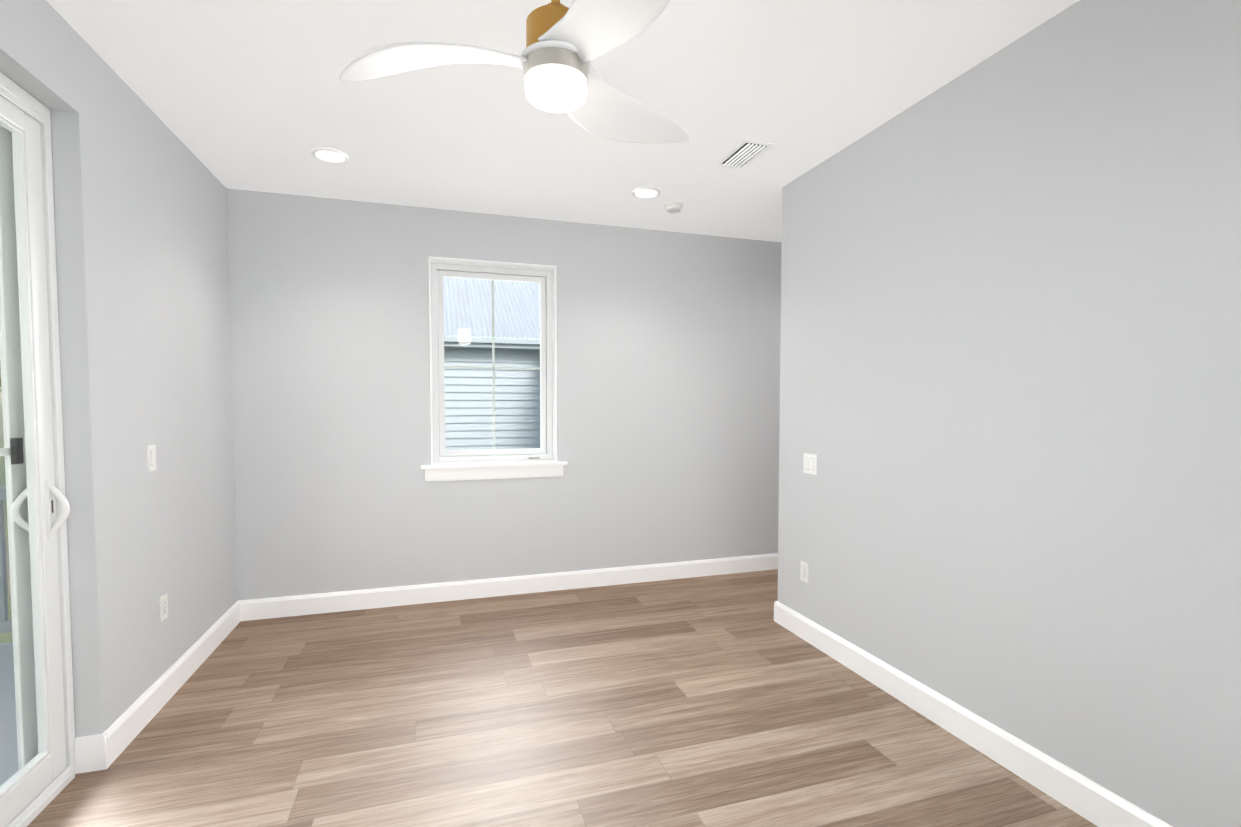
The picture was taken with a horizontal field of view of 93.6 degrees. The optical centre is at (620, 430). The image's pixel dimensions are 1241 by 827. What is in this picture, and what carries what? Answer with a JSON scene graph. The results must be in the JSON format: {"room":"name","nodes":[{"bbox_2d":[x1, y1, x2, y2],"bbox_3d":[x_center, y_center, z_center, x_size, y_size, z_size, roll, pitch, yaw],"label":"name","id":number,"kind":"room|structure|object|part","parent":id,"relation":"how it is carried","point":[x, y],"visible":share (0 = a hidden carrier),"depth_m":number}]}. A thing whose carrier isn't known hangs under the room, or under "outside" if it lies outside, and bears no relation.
{"room":"empty bedroom","nodes":[
{"label":"empty bedroom","id":0,"kind":"room"},
{"bbox_2d":[0,486,17,785],"bbox_3d":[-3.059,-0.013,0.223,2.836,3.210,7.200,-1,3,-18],"label":"deck","id":1,"kind":"object","parent":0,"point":[10,690],"depth_m":3.02},
{"bbox_2d":[0,0,237,737],"bbox_3d":[-1.764,-0.038,1.174,0.200,2.740,5.630,-1,3,-18],"label":"wall","id":2,"kind":"structure","parent":0,"point":[140,220],"depth_m":2.46},
{"bbox_2d":[0,72,74,826],"bbox_3d":[-1.807,0.105,1.271,0.165,2.447,1.824,-1,3,-18],"label":"sliding door","id":3,"kind":"structure","parent":2,"relation":"in","point":[14,451],"depth_m":2.04},
{"bbox_2d":[0,287,21,782],"bbox_3d":[-1.987,0.090,1.611,0.002,2.268,0.886,-1,3,-18],"label":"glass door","id":4,"kind":"structure","parent":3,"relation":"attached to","point":[7,615],"depth_m":2.00},
{"bbox_3d":[-1.914,0.093,1.622,0.036,2.356,1.013,-1,3,-18],"label":"sliding panel of the sliding door","id":5,"kind":"part","parent":3,"relation":"part of"},
{"bbox_2d":[147,445,155,471],"bbox_3d":[-2.113,0.124,2.629,0.010,0.115,0.070,-1,3,-18],"label":"light switch","id":6,"kind":"object","parent":2,"relation":"attached to","point":[151,457],"visible":1,"depth_m":2.62},
{"bbox_2d":[159,593,167,621],"bbox_3d":[-2.135,0.828,2.725,0.009,0.115,0.070,-1,3,-18],"label":"electrical outlet","id":7,"kind":"object","parent":2,"relation":"attached to","point":[163,602],"visible":1,"depth_m":2.72},
{"bbox_2d":[86,600,241,771],"bbox_3d":[-2.213,1.192,2.965,0.036,0.132,1.586,-1,3,-18],"label":"baseboard","id":8,"kind":"structure","parent":2,"relation":"attached to","point":[102,750],"depth_m":2.60},
{"bbox_2d":[226,188,781,599],"bbox_3d":[-0.150,-0.179,4.531,4.910,2.740,0.200,-1,3,-18],"label":"wall","id":9,"kind":"structure","parent":0,"point":[668,384],"depth_m":4.16},
{"bbox_2d":[421,256,567,481],"bbox_3d":[-0.919,-0.430,4.251,1.030,1.555,0.241,-1,3,-18],"label":"casement window","id":10,"kind":"structure","parent":9,"relation":"in","point":[478,464],"depth_m":4.26},
{"bbox_2d":[242,553,777,620],"bbox_3d":[-0.208,1.130,4.455,4.720,0.132,0.016,-1,3,-18],"label":"baseboard","id":11,"kind":"structure","parent":9,"relation":"attached to","point":[308,604],"depth_m":4.22},
{"bbox_2d":[27,569,1097,826],"bbox_3d":[0.576,1.360,1.976,5.110,0.120,5.630,-1,3,-18],"label":"floor","id":12,"kind":"structure","parent":0,"point":[713,701],"depth_m":2.47},
{"bbox_2d":[46,0,1078,241],"bbox_3d":[0.576,-1.498,1.856,5.110,0.120,5.630,-1,3,-18],"label":"ceiling","id":13,"kind":"structure","parent":0,"point":[254,95],"depth_m":2.54},
{"bbox_2d":[311,147,348,162],"bbox_3d":[-1.572,-1.486,3.154,0.182,0.010,0.182,-1,3,-18],"label":"recessed light","id":14,"kind":"object","parent":13,"relation":"in","point":[330,155],"visible":1,"depth_m":3.14},
{"bbox_2d":[339,0,688,143],"bbox_3d":[-0.152,-1.171,1.486,1.164,0.501,1.063,-1,3,-18],"label":"ceiling fan","id":15,"kind":"object","parent":13,"relation":"hanging from","point":[565,45],"visible":1,"depth_m":1.58},
{"bbox_2d":[632,187,659,197],"bbox_3d":[0.163,-1.509,3.704,0.182,0.010,0.182,-1,3,-18],"label":"recessed light","id":16,"kind":"object","parent":13,"relation":"in","point":[645,192],"visible":1,"depth_m":3.70},
{"bbox_2d":[664,202,682,212],"bbox_3d":[0.359,-1.504,3.945,0.132,0.042,0.132,-1,3,-18],"label":"smoke detector","id":17,"kind":"object","parent":13,"relation":"attached to","point":[673,207],"visible":0.98,"depth_m":3.91},
{"bbox_2d":[715,139,773,168],"bbox_3d":[0.664,-1.485,3.150,0.170,0.012,0.330,-1,3,-18],"label":"ceiling vent","id":18,"kind":"object","parent":13,"relation":"in","point":[743,153],"visible":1,"depth_m":3.13},
{"bbox_2d":[778,0,1240,826],"bbox_3d":[1.702,-0.060,1.691,0.120,2.740,4.220,-1,3,-18],"label":"wall","id":19,"kind":"structure","parent":0,"point":[1010,378],"depth_m":2.07},
{"bbox_2d":[800,561,808,582],"bbox_3d":[1.088,0.838,3.450,0.009,0.115,0.070,-1,3,-18],"label":"electrical outlet","id":20,"kind":"object","parent":19,"relation":"attached to","point":[804,571],"visible":1,"depth_m":3.44},
{"bbox_2d":[803,453,816,474],"bbox_3d":[1.099,0.195,3.385,0.010,0.115,0.116,-1,3,-18],"label":"light switch","id":21,"kind":"object","parent":19,"relation":"attached to","point":[810,463],"visible":1,"depth_m":3.37},
{"bbox_2d":[774,601,1172,826],"bbox_3d":[1.630,1.243,1.747,0.016,0.132,4.206,-1,3,-18],"label":"baseboard","id":22,"kind":"structure","parent":19,"relation":"attached to","point":[1084,797],"depth_m":2.31},
{"label":"outside","id":23,"kind":"structure","parent":0,"visible":0},
{"bbox_2d":[0,442,12,643],"bbox_3d":[-5.200,3.850,14.196,160.000,0.120,150.000,-1,3,-18],"label":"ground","id":24,"kind":"structure","parent":23,"point":[6,635],"depth_m":21.56},
{"bbox_2d":[5,538,10,595],"bbox_3d":[-21.665,3.235,11.073,30.740,1.370,0.060,-1,3,-18],"label":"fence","id":25,"kind":"object","parent":24,"relation":"on","point":[8,570],"depth_m":13.43},
{"bbox_2d":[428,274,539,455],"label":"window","id":26,"kind":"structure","parent":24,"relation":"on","point":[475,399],"depth_m":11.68}
]}

